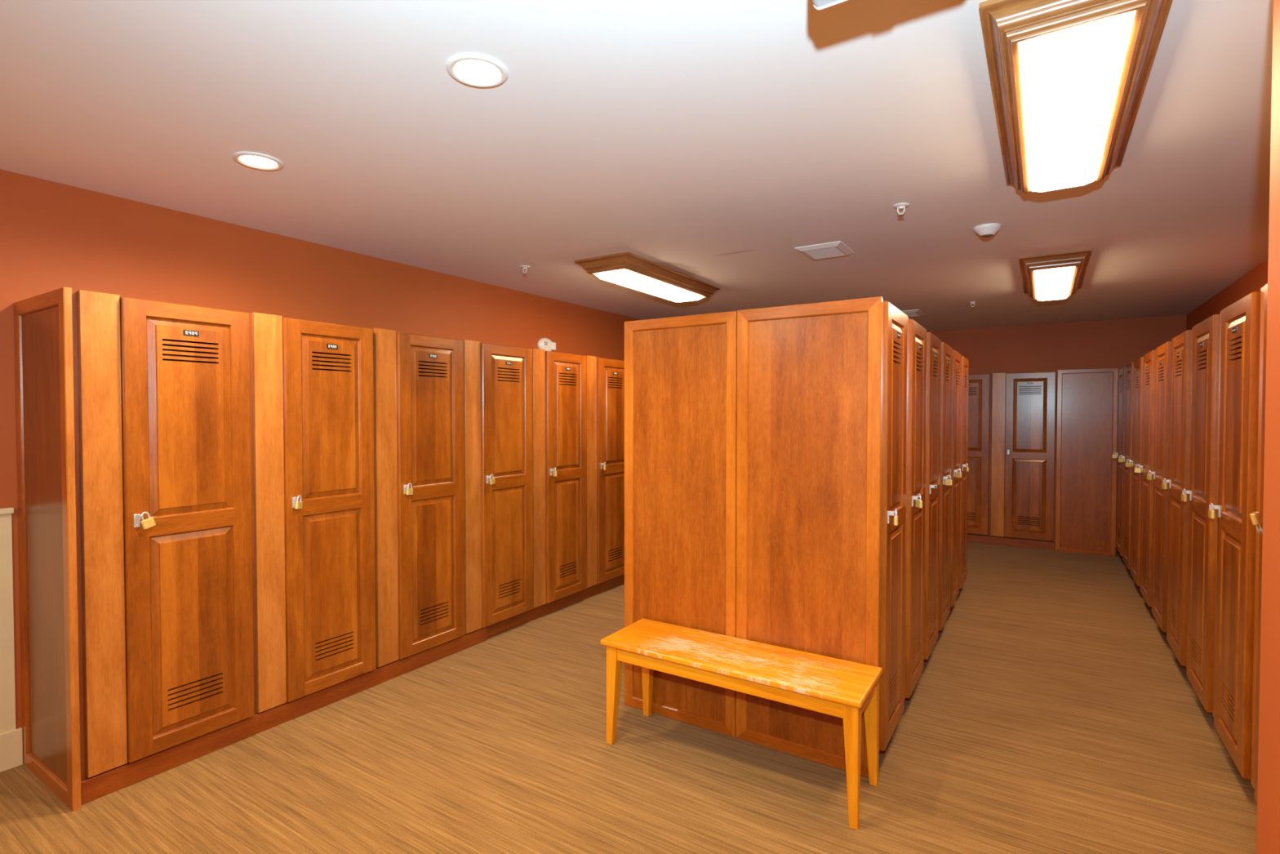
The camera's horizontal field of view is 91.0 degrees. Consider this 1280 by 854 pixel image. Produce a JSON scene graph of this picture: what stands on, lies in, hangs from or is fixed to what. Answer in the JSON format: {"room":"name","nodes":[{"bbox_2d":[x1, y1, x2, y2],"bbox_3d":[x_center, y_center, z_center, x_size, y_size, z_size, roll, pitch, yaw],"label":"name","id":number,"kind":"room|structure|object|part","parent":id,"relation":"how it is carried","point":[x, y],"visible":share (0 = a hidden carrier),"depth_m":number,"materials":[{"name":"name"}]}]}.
{"room":"locker room","nodes":[
{"label":"locker room","id":0,"kind":"room"},
{"bbox_2d":[0,168,640,728],"bbox_3d":[-1.469,0.144,4.638,0.120,2.522,10.820,1,1,33],"label":"wall","id":1,"kind":"structure","parent":0,"point":[54,235],"depth_m":3.30,"materials":[{"name":"paint"}]},
{"bbox_2d":[0,506,13,514],"bbox_3d":[-3.489,0.379,1.355,0.024,0.025,3.105,1,1,33],"label":"trim","id":2,"kind":"structure","parent":1,"relation":"attached to","point":[3,510],"depth_m":2.64,"materials":[{"name":"beige paint"}]},
{"bbox_2d":[0,513,15,733],"bbox_3d":[-3.498,0.853,1.368,0.006,0.923,3.100,1,1,33],"label":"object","id":3,"kind":"structure","parent":1,"relation":"attached to","point":[7,691],"depth_m":2.65,"materials":[{"name":"beige paint"}]},
{"bbox_2d":[0,727,22,772],"bbox_3d":[-3.489,1.393,1.384,0.016,0.158,3.118,1,1,33],"label":"baseboard","id":4,"kind":"structure","parent":1,"relation":"attached to","point":[11,741],"depth_m":2.66,"materials":[{"name":"beige paint"}]},
{"bbox_2d":[537,337,555,351],"bbox_3d":[-0.809,-0.712,5.493,0.050,0.132,0.196,1,1,33],"label":"fire alarm strobe","id":5,"kind":"object","parent":1,"relation":"attached to","point":[545,344],"visible":0.91,"depth_m":5.47,"materials":[{"name":"white plastic"}]},
{"bbox_2d":[0,542,1257,853],"bbox_3d":[0.650,1.483,3.308,5.152,0.100,11.060,1,1,33],"label":"floor","id":6,"kind":"structure","parent":0,"point":[1051,710],"depth_m":2.65,"materials":[{"name":"wood"}]},
{"bbox_2d":[13,287,81,811],"bbox_3d":[-2.390,0.463,2.529,0.610,1.972,0.024,1,1,33],"label":"end panel","id":7,"kind":"object","parent":6,"relation":"on","point":[42,322],"visible":1,"depth_m":2.50,"materials":[{"name":"brown wood"}]},
{"bbox_3d":[-2.388,0.463,2.533,0.488,1.850,0.012,1,1,33],"label":"inset panel","id":8,"kind":"part","parent":7,"relation":"part of","materials":[{"name":"brown wood"}]},
{"bbox_2d":[71,289,254,780],"bbox_3d":[-2.200,0.413,2.793,0.644,1.884,0.626,1,1,33],"label":"locker","id":9,"kind":"object","parent":6,"relation":"on","point":[162,391],"visible":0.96,"depth_m":2.60,"materials":[{"name":"brown wood"}]},
{"bbox_3d":[-2.104,0.416,2.466,0.020,1.876,0.124,1,1,33],"label":"filler panel","id":10,"kind":"part","parent":9,"relation":"part of","materials":[{"name":"brown wood"}]},
{"bbox_2d":[140,511,155,529],"bbox_3d":[-1.987,0.376,2.541,0.018,0.071,0.053,0,1,22],"label":"padlock","id":11,"kind":"object","parent":9,"relation":"attached to","point":[146,523],"visible":1,"depth_m":2.53,"materials":[{"name":"gold metal"}]},
{"bbox_3d":[-1.933,0.413,2.713,0.038,1.863,0.473,1,1,33],"label":"door","id":12,"kind":"part","parent":9,"relation":"part of","materials":[{"name":"brown wood"}]},
{"bbox_3d":[-1.916,-0.401,2.686,0.003,0.022,0.058,1,1,33],"label":"number plate","id":13,"kind":"part","parent":9,"relation":"part of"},
{"bbox_2d":[80,626,487,804],"bbox_3d":[-1.588,1.389,3.296,0.018,0.088,2.100,1,1,33],"label":"board","id":14,"kind":"object","parent":6,"relation":"on","point":[96,786],"visible":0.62,"depth_m":2.96,"materials":[{"name":"brown wood"}]},
{"bbox_2d":[248,312,376,714],"bbox_3d":[-1.860,0.402,3.323,0.644,1.884,0.633,1,1,33],"label":"locker","id":15,"kind":"object","parent":6,"relation":"on","point":[312,384],"visible":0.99,"depth_m":3.13,"materials":[{"name":"brown wood"}]},
{"bbox_3d":[-1.764,0.405,2.996,0.020,1.876,0.130,1,1,33],"label":"filler panel","id":16,"kind":"part","parent":15,"relation":"part of","materials":[{"name":"brown wood"}]},
{"bbox_2d":[294,494,302,509],"bbox_3d":[-1.658,0.365,3.055,0.017,0.068,0.049,0,1,4],"label":"padlock","id":17,"kind":"object","parent":15,"relation":"attached to","point":[298,504],"visible":1,"depth_m":3.05,"materials":[{"name":"gold metal"}]},
{"bbox_3d":[-1.574,-0.412,3.219,0.003,0.022,0.058,1,1,33],"label":"number plate","id":18,"kind":"part","parent":15,"relation":"part of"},
{"bbox_2d":[373,328,465,667],"bbox_3d":[-1.519,0.392,3.856,0.644,1.884,0.633,1,1,33],"label":"locker","id":19,"kind":"object","parent":6,"relation":"on","point":[418,380],"visible":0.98,"depth_m":3.67,"materials":[{"name":"brown wood"}]},
{"bbox_3d":[-1.423,0.394,3.529,0.020,1.876,0.130,1,1,33],"label":"filler panel","id":20,"kind":"part","parent":19,"relation":"part of","materials":[{"name":"brown wood"}]},
{"bbox_2d":[405,483,413,494],"bbox_3d":[-1.315,0.354,3.590,0.017,0.068,0.048,1,1,26],"label":"padlock","id":21,"kind":"object","parent":19,"relation":"attached to","point":[408,491],"visible":1,"depth_m":3.58,"materials":[{"name":"gold metal"}]},
{"bbox_3d":[-1.233,-0.423,3.751,0.003,0.022,0.058,1,1,33],"label":"number plate","id":22,"kind":"part","parent":19,"relation":"part of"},
{"bbox_2d":[462,339,533,634],"bbox_3d":[-1.177,0.381,4.389,0.644,1.884,0.633,1,1,33],"label":"locker","id":23,"kind":"object","parent":6,"relation":"on","point":[498,379],"visible":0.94,"depth_m":4.21,"materials":[{"name":"brown wood"}]},
{"bbox_3d":[-1.081,0.383,4.062,0.020,1.876,0.130,1,1,33],"label":"filler panel","id":24,"kind":"part","parent":23,"relation":"part of","materials":[{"name":"brown wood"}]},
{"bbox_2d":[488,474,495,484],"bbox_3d":[-0.969,0.344,4.130,0.018,0.069,0.050,1,1,25],"label":"padlock","id":25,"kind":"object","parent":23,"relation":"attached to","point":[492,481],"visible":1,"depth_m":4.12,"materials":[{"name":"gold metal"}]},
{"bbox_3d":[-0.891,-0.433,4.284,0.003,0.022,0.058,1,1,33],"label":"number plate","id":26,"kind":"part","parent":23,"relation":"part of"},
{"bbox_2d":[487,573,624,638],"bbox_3d":[0.270,1.329,6.234,0.018,0.088,4.850,1,1,33],"label":"board","id":27,"kind":"object","parent":6,"relation":"on","point":[506,624],"visible":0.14,"depth_m":4.75,"materials":[{"name":"brown wood"}]},
{"bbox_2d":[531,348,586,608],"bbox_3d":[-0.836,0.370,4.922,0.644,1.884,0.633,1,1,33],"label":"locker","id":28,"kind":"object","parent":6,"relation":"on","point":[559,380],"visible":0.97,"depth_m":4.75,"materials":[{"name":"brown wood"}]},
{"bbox_3d":[-0.740,0.372,4.595,0.020,1.876,0.130,1,1,33],"label":"filler panel","id":29,"kind":"part","parent":28,"relation":"part of","materials":[{"name":"brown wood"}]},
{"bbox_2d":[552,466,556,476],"bbox_3d":[-0.631,0.332,4.658,0.016,0.068,0.046,-1,1,-36],"label":"padlock","id":30,"kind":"object","parent":28,"relation":"attached to","point":[554,473],"visible":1,"depth_m":4.64,"materials":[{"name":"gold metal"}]},
{"bbox_2d":[585,355,624,587],"bbox_3d":[-0.494,0.359,5.455,0.644,1.884,0.633,1,1,33],"label":"locker","id":31,"kind":"object","parent":6,"relation":"on","point":[605,376],"visible":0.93,"depth_m":5.25,"materials":[{"name":"brown wood"}]},
{"bbox_3d":[-0.398,0.361,5.128,0.020,1.876,0.130,1,1,33],"label":"filler panel","id":32,"kind":"part","parent":31,"relation":"part of","materials":[{"name":"brown wood"}]},
{"bbox_2d":[603,462,606,470],"bbox_3d":[-0.290,0.321,5.191,0.016,0.068,0.046,0,1,13],"label":"padlock","id":33,"kind":"object","parent":31,"relation":"attached to","point":[604,465],"visible":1,"depth_m":5.17,"materials":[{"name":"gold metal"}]},
{"bbox_3d":[-0.226,0.359,5.378,0.038,1.863,0.473,1,1,33],"label":"door","id":34,"kind":"part","parent":31,"relation":"part of","materials":[{"name":"brown wood"}]},
{"bbox_2d":[624,311,737,737],"bbox_3d":[0.185,0.452,3.072,0.620,1.972,0.022,1,1,33],"label":"end panel","id":35,"kind":"object","parent":6,"relation":"on","point":[681,372],"visible":1,"depth_m":3.06,"materials":[{"name":"brown wood"}]},
{"bbox_2d":[600,617,882,829],"bbox_3d":[0.401,1.208,2.714,1.155,0.474,0.364,1,1,33],"label":"bench","id":36,"kind":"object","parent":6,"relation":"on","point":[845,689],"visible":1,"depth_m":2.57,"materials":[{"name":"brown wood"}]},
{"bbox_3d":[-0.117,1.219,2.872,0.054,0.446,0.052,1,1,33],"label":"leg","id":37,"kind":"part","parent":36,"relation":"part of","materials":[{"name":"brown wood"}]},
{"bbox_3d":[0.041,1.214,3.118,0.054,0.446,0.052,1,1,33],"label":"leg","id":38,"kind":"part","parent":36,"relation":"part of","materials":[{"name":"brown wood"}]},
{"bbox_3d":[0.401,0.985,2.709,1.155,0.027,0.364,1,1,33],"label":"seat","id":39,"kind":"part","parent":36,"relation":"part of","materials":[{"name":"brown wood"}]},
{"bbox_3d":[0.776,1.230,2.300,0.054,0.446,0.052,1,1,33],"label":"leg","id":40,"kind":"part","parent":36,"relation":"part of","materials":[{"name":"brown wood"}]},
{"bbox_3d":[0.933,1.225,2.546,0.054,0.446,0.052,1,1,33],"label":"leg","id":41,"kind":"part","parent":36,"relation":"part of","materials":[{"name":"brown wood"}]},
{"bbox_2d":[735,296,882,777],"bbox_3d":[0.713,0.457,2.734,0.630,1.974,0.022,1,1,33],"label":"end panel","id":42,"kind":"object","parent":6,"relation":"on","point":[809,397],"visible":0.97,"depth_m":2.72,"materials":[{"name":"brown wood"}]},
{"bbox_2d":[879,298,907,751],"bbox_3d":[0.887,0.411,2.915,0.635,1.884,0.466,1,1,33],"label":"locker","id":43,"kind":"object","parent":6,"relation":"on","point":[895,322],"visible":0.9,"depth_m":2.71,"materials":[{"name":"brown wood"}]},
{"bbox_3d":[0.982,0.413,2.595,0.020,1.876,0.030,1,1,33],"label":"filler panel","id":44,"kind":"part","parent":43,"relation":"part of","materials":[{"name":"brown wood"}]},
{"bbox_2d":[893,508,897,525],"bbox_3d":[1.064,0.373,2.616,0.016,0.068,0.046,1,1,26],"label":"padlock","id":45,"kind":"object","parent":43,"relation":"attached to","point":[895,517],"visible":0.98,"depth_m":2.60,"materials":[{"name":"gold metal"}]},
{"bbox_2d":[904,317,926,698],"bbox_3d":[1.168,0.402,3.354,0.635,1.884,0.577,1,1,33],"label":"locker","id":46,"kind":"object","parent":6,"relation":"on","point":[916,333],"visible":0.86,"depth_m":3.18,"materials":[{"name":"brown wood"}]},
{"bbox_3d":[1.268,0.404,3.041,0.020,1.876,0.126,1,1,33],"label":"filler panel","id":47,"kind":"part","parent":46,"relation":"part of","materials":[{"name":"brown wood"}]},
{"bbox_2d":[915,493,922,507],"bbox_3d":[1.375,0.364,3.102,0.016,0.068,0.046,0,1,-10],"label":"padlock","id":48,"kind":"object","parent":46,"relation":"attached to","point":[918,503],"visible":1,"depth_m":3.09,"materials":[{"name":"gold metal"}]},
{"bbox_2d":[923,332,941,660],"bbox_3d":[1.479,0.392,3.839,0.635,1.884,0.577,1,1,33],"label":"locker","id":49,"kind":"object","parent":6,"relation":"on","point":[932,394],"visible":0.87,"depth_m":3.67,"materials":[{"name":"brown wood"}]},
{"bbox_3d":[1.579,0.394,3.527,0.020,1.876,0.126,1,1,33],"label":"filler panel","id":50,"kind":"part","parent":49,"relation":"part of","materials":[{"name":"brown wood"}]},
{"bbox_2d":[937,342,952,630],"bbox_3d":[1.791,0.382,4.325,0.635,1.884,0.577,1,1,33],"label":"locker","id":51,"kind":"object","parent":6,"relation":"on","point":[946,350],"visible":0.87,"depth_m":4.16,"materials":[{"name":"brown wood"}]},
{"bbox_2d":[944,475,952,485],"bbox_3d":[1.998,0.344,4.073,0.046,0.068,0.016,1,1,37],"label":"padlock","id":52,"kind":"object","parent":51,"relation":"attached to","point":[947,482],"visible":1,"depth_m":4.07,"materials":[{"name":"gold metal"}]},
{"bbox_2d":[950,349,961,607],"bbox_3d":[2.102,0.372,4.811,0.635,1.884,0.577,1,1,33],"label":"locker","id":53,"kind":"object","parent":6,"relation":"on","point":[957,357],"visible":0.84,"depth_m":4.64,"materials":[{"name":"brown wood"}]},
{"bbox_2d":[955,468,961,477],"bbox_3d":[2.307,0.334,4.556,0.019,0.068,0.047,-1,1,-38],"label":"padlock","id":54,"kind":"object","parent":53,"relation":"attached to","point":[957,474],"visible":1,"depth_m":4.55,"materials":[{"name":"gold metal"}]},
{"bbox_2d":[959,355,968,588],"bbox_3d":[2.413,0.362,5.297,0.635,1.884,0.577,1,1,33],"label":"locker","id":55,"kind":"object","parent":6,"relation":"on","point":[965,362],"visible":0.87,"depth_m":5.13,"materials":[{"name":"brown wood"}]},
{"bbox_2d":[964,462,968,471],"bbox_3d":[2.620,0.324,5.045,0.016,0.068,0.046,0,1,-2],"label":"padlock","id":56,"kind":"object","parent":55,"relation":"attached to","point":[966,468],"visible":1,"depth_m":5.03,"materials":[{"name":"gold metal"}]},
{"bbox_2d":[967,373,990,535],"bbox_3d":[3.820,0.317,7.523,0.633,1.884,0.243,1,1,33],"label":"locker","id":57,"kind":"object","parent":6,"relation":"on","point":[979,387],"visible":0.31,"depth_m":7.31,"materials":[{"name":"brown wood"}]},
{"bbox_2d":[966,533,1054,550],"bbox_3d":[4.037,1.308,7.284,1.280,0.088,0.018,1,1,33],"label":"board","id":58,"kind":"object","parent":6,"relation":"on","point":[971,538],"visible":0.58,"depth_m":7.15,"materials":[{"name":"brown wood"}]},
{"bbox_2d":[988,371,1055,541],"bbox_3d":[4.344,0.324,7.168,0.633,1.884,0.275,1,1,33],"label":"locker","id":59,"kind":"object","parent":6,"relation":"on","point":[1022,406],"visible":1,"depth_m":7.08,"materials":[{"name":"brown wood"}]},
{"bbox_3d":[4.116,0.319,7.228,0.132,1.876,0.020,1,1,33],"label":"filler panel","id":60,"kind":"part","parent":59,"relation":"part of","materials":[{"name":"brown wood"}]},
{"bbox_2d":[1054,368,1118,556],"bbox_3d":[4.799,0.370,6.769,0.533,1.985,0.030,1,1,33],"label":"panel","id":61,"kind":"object","parent":6,"relation":"on","point":[1087,399],"visible":1,"depth_m":6.76,"materials":[{"name":"brown wood"}]},
{"bbox_2d":[1113,366,1125,555],"bbox_3d":[5.135,0.341,6.321,0.585,1.884,0.642,1,1,33],"label":"locker","id":62,"kind":"object","parent":6,"relation":"on","point":[1122,372],"visible":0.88,"depth_m":6.31,"materials":[{"name":"brown wood"}]},
{"bbox_2d":[1111,451,1117,457],"bbox_3d":[4.955,0.293,6.568,0.046,0.068,0.016,1,2,42],"label":"padlock","id":63,"kind":"object","parent":62,"relation":"attached to","point":[1113,455],"visible":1,"depth_m":6.56,"materials":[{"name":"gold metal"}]},
{"bbox_2d":[1121,362,1133,569],"bbox_3d":[4.788,0.352,5.780,0.585,1.884,0.642,1,1,33],"label":"locker","id":64,"kind":"object","parent":6,"relation":"on","point":[1130,367],"visible":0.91,"depth_m":5.77,"materials":[{"name":"brown wood"}]},
{"bbox_2d":[1118,455,1124,462],"bbox_3d":[4.609,0.304,6.027,0.016,0.068,0.046,-1,2,-42],"label":"padlock","id":65,"kind":"object","parent":64,"relation":"attached to","point":[1120,460],"visible":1,"depth_m":6.02,"materials":[{"name":"gold metal"}]},
{"bbox_2d":[1127,356,1143,586],"bbox_3d":[4.442,0.363,5.240,0.585,1.884,0.642,1,1,33],"label":"locker","id":66,"kind":"object","parent":6,"relation":"on","point":[1138,363],"visible":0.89,"depth_m":5.23,"materials":[{"name":"brown wood"}]},
{"bbox_2d":[1125,459,1132,466],"bbox_3d":[4.263,0.315,5.489,0.018,0.068,0.047,-1,1,-35],"label":"padlock","id":67,"kind":"object","parent":66,"relation":"attached to","point":[1127,464],"visible":1,"depth_m":5.48,"materials":[{"name":"gold metal"}]},
{"bbox_2d":[1136,350,1155,606],"bbox_3d":[4.096,0.374,4.699,0.585,1.884,0.642,1,1,33],"label":"locker","id":68,"kind":"object","parent":6,"relation":"on","point":[1149,358],"visible":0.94,"depth_m":4.69,"materials":[{"name":"brown wood"}]},
{"bbox_2d":[1133,464,1142,472],"bbox_3d":[3.916,0.326,4.946,0.046,0.068,0.016,1,2,42],"label":"padlock","id":69,"kind":"object","parent":68,"relation":"attached to","point":[1136,469],"visible":1,"depth_m":4.94,"materials":[{"name":"gold metal"}]},
{"bbox_2d":[1147,341,1171,632],"bbox_3d":[3.749,0.385,4.159,0.585,1.884,0.642,1,1,33],"label":"locker","id":70,"kind":"object","parent":6,"relation":"on","point":[1163,353],"visible":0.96,"depth_m":4.14,"materials":[{"name":"brown wood"}]},
{"bbox_2d":[1146,470,1152,479],"bbox_3d":[3.571,0.337,4.408,0.017,0.068,0.048,0,1,14],"label":"padlock","id":71,"kind":"object","parent":70,"relation":"attached to","point":[1149,477],"visible":1,"depth_m":4.39,"materials":[{"name":"gold metal"}]},
{"bbox_2d":[1162,329,1192,666],"bbox_3d":[3.403,0.396,3.618,0.585,1.884,0.642,1,1,33],"label":"locker","id":72,"kind":"object","parent":6,"relation":"on","point":[1181,344],"visible":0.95,"depth_m":3.60,"materials":[{"name":"brown wood"}]},
{"bbox_2d":[1161,478,1167,488],"bbox_3d":[3.223,0.348,3.864,0.017,0.068,0.047,0,1,20],"label":"padlock","id":73,"kind":"object","parent":72,"relation":"attached to","point":[1164,486],"visible":1,"depth_m":3.85,"materials":[{"name":"gold metal"}]},
{"bbox_2d":[1182,314,1220,712],"bbox_3d":[3.057,0.407,3.078,0.585,1.884,0.642,1,1,33],"label":"locker","id":74,"kind":"object","parent":6,"relation":"on","point":[1202,491],"visible":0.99,"depth_m":3.07,"materials":[{"name":"brown wood"}]},
{"bbox_2d":[1181,488,1187,502],"bbox_3d":[2.878,0.359,3.327,0.017,0.068,0.048,1,1,23],"label":"padlock","id":75,"kind":"object","parent":74,"relation":"attached to","point":[1184,496],"visible":1,"depth_m":3.31,"materials":[{"name":"gold metal"}]},
{"bbox_3d":[2.988,0.397,3.392,0.020,1.876,0.136,1,1,33],"label":"filler panel","id":76,"kind":"part","parent":74,"relation":"part of","materials":[{"name":"brown wood"}]},
{"bbox_2d":[1208,291,1260,779],"bbox_3d":[2.710,0.418,2.537,0.585,1.884,0.642,1,1,33],"label":"locker","id":77,"kind":"object","parent":6,"relation":"on","point":[1240,322],"visible":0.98,"depth_m":2.53,"materials":[{"name":"brown wood"}]},
{"bbox_2d":[1208,502,1215,518],"bbox_3d":[2.531,0.370,2.784,0.016,0.068,0.046,1,1,28],"label":"padlock","id":78,"kind":"object","parent":77,"relation":"attached to","point":[1211,513],"visible":1,"depth_m":2.77,"materials":[{"name":"gold metal"}]},
{"bbox_3d":[2.641,0.408,2.851,0.020,1.876,0.136,1,1,33],"label":"filler panel","id":79,"kind":"part","parent":77,"relation":"part of","materials":[{"name":"brown wood"}]},
{"bbox_3d":[2.448,-0.399,2.591,0.003,0.022,0.058,1,1,33],"label":"number plate","id":80,"kind":"part","parent":77,"relation":"part of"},
{"bbox_2d":[1250,283,1267,803],"bbox_3d":[2.370,0.429,1.993,0.572,1.884,0.642,1,1,33],"label":"locker","id":81,"kind":"object","parent":6,"relation":"on","point":[1264,293],"visible":0.36,"depth_m":2.33,"materials":[{"name":"brown wood"}]},
{"bbox_2d":[1249,511,1262,533],"bbox_3d":[2.164,0.336,2.208,0.054,0.074,0.027,-1,1,-30],"label":"padlock","id":82,"kind":"object","parent":81,"relation":"attached to","point":[1255,517],"visible":1,"depth_m":2.20,"materials":[{"name":"gold metal"}]},
{"bbox_2d":[0,0,1273,331],"bbox_3d":[0.650,-1.139,3.255,5.152,0.100,11.060,1,1,33],"label":"ceiling","id":83,"kind":"structure","parent":0,"point":[709,141],"depth_m":2.38,"materials":[{"name":"paint"}]},
{"bbox_2d":[231,151,284,170],"bbox_3d":[-1.540,-1.070,2.538,0.178,0.008,0.178,1,1,33],"label":"recessed light","id":84,"kind":"object","parent":83,"relation":"in","point":[253,160],"visible":1,"depth_m":2.53,"materials":[{"name":"white plastic"}]},
{"bbox_2d":[446,53,507,88],"bbox_3d":[-0.483,-1.056,1.872,0.178,0.008,0.178,1,1,33],"label":"recessed light","id":85,"kind":"object","parent":83,"relation":"in","point":[476,70],"visible":1,"depth_m":1.86,"materials":[{"name":"white plastic"}]},
{"bbox_2d":[519,265,529,274],"bbox_3d":[-0.799,-1.087,4.362,0.074,0.049,0.074,1,1,33],"label":"sprinkler","id":86,"kind":"object","parent":83,"relation":"attached to","point":[523,267],"visible":1,"depth_m":4.35,"materials":[{"name":"white plastic"}]},
{"bbox_2d":[574,251,719,302],"bbox_3d":[0.105,-1.063,4.639,0.426,0.108,1.342,1,1,33],"label":"ceiling lamp","id":87,"kind":"object","parent":83,"relation":"attached to","point":[628,269],"visible":1,"depth_m":4.34,"materials":[{"name":"brown wood"}]},
{"bbox_2d":[794,240,854,259],"bbox_3d":[1.153,-1.092,3.921,0.280,0.020,0.316,1,1,33],"label":"ceiling vent","id":88,"kind":"object","parent":83,"relation":"in","point":[834,249],"visible":1,"depth_m":3.87,"materials":[{"name":"white plastic"}]},
{"bbox_2d":[804,247,844,258],"bbox_3d":[1.153,-1.088,3.921,0.191,0.012,0.227,1,1,33],"label":"grille","id":89,"kind":"object","parent":88,"relation":"attached to","point":[819,252],"depth_m":3.91,"materials":[{"name":"white metal"}]},
{"bbox_2d":[811,0,848,10],"bbox_3d":[0.469,-0.946,1.199,0.290,0.202,0.060,1,1,33],"label":"exit sign","id":90,"kind":"object","parent":83,"relation":"hanging from","point":[818,4],"visible":1,"depth_m":1.27,"materials":[{"name":"white plastic"}]},
{"bbox_2d":[893,203,909,216],"bbox_3d":[1.279,-1.060,3.082,0.074,0.049,0.074,1,1,33],"label":"sprinkler","id":91,"kind":"object","parent":83,"relation":"attached to","point":[900,206],"visible":1,"depth_m":3.07,"materials":[{"name":"white plastic"}]},
{"bbox_2d":[902,309,924,316],"bbox_3d":[2.740,-1.141,6.343,0.192,0.020,0.365,1,1,33],"label":"ceiling vent","id":92,"kind":"object","parent":83,"relation":"in","point":[915,313],"visible":0.87,"depth_m":6.25,"materials":[{"name":"white plastic"}]},
{"bbox_2d":[905,312,919,316],"bbox_3d":[2.740,-1.138,6.343,0.103,0.012,0.276,1,1,33],"label":"grille","id":93,"kind":"object","parent":92,"relation":"attached to","point":[909,314],"depth_m":6.34,"materials":[{"name":"white metal"}]},
{"bbox_2d":[969,301,975,307],"bbox_3d":[3.035,-1.115,5.738,0.052,0.049,0.052,1,1,33],"label":"sprinkler","id":94,"kind":"object","parent":83,"relation":"attached to","point":[972,302],"visible":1,"depth_m":5.73,"materials":[{"name":"white plastic"}]},
{"bbox_2d":[973,223,1000,237],"bbox_3d":[1.897,-1.064,3.437,0.132,0.056,0.132,1,1,33],"label":"smoke detector","id":95,"kind":"object","parent":83,"relation":"attached to","point":[987,230],"visible":1,"depth_m":3.40,"materials":[{"name":"white plastic"}]},
{"bbox_2d":[1018,248,1092,301],"bbox_3d":[3.002,-1.061,4.570,0.388,0.108,1.390,1,1,33],"label":"ceiling lamp","id":96,"kind":"object","parent":83,"relation":"attached to","point":[1057,275],"visible":1,"depth_m":4.19,"materials":[{"name":"brown wood"}]},
{"bbox_2d":[978,0,1172,193],"bbox_3d":[1.398,-1.010,2.060,0.400,0.108,1.432,1,1,33],"label":"ceiling lamp","id":97,"kind":"object","parent":83,"relation":"attached to","point":[1068,78],"visible":1,"depth_m":1.76,"materials":[{"name":"brown wood"}]},
{"bbox_2d":[926,315,1186,552],"bbox_3d":[3.600,0.078,7.886,5.152,2.522,0.120,1,1,33],"label":"wall","id":98,"kind":"structure","parent":0,"point":[1117,343],"depth_m":7.08,"materials":[{"name":"paint"}]},
{"bbox_2d":[1186,258,1268,330],"bbox_3d":[2.768,0.200,1.925,0.120,2.522,10.820,1,1,33],"label":"wall","id":99,"kind":"structure","parent":0,"point":[1256,278],"depth_m":4.94,"materials":[{"name":"paint"}]},
{"bbox_2d":[1256,0,1279,853],"bbox_3d":[1.657,0.217,1.074,0.833,2.522,0.148,1,1,33],"label":"wall partition","id":100,"kind":"structure","parent":0,"point":[1268,828],"depth_m":1.31,"materials":[{"name":"paint"}]}
]}

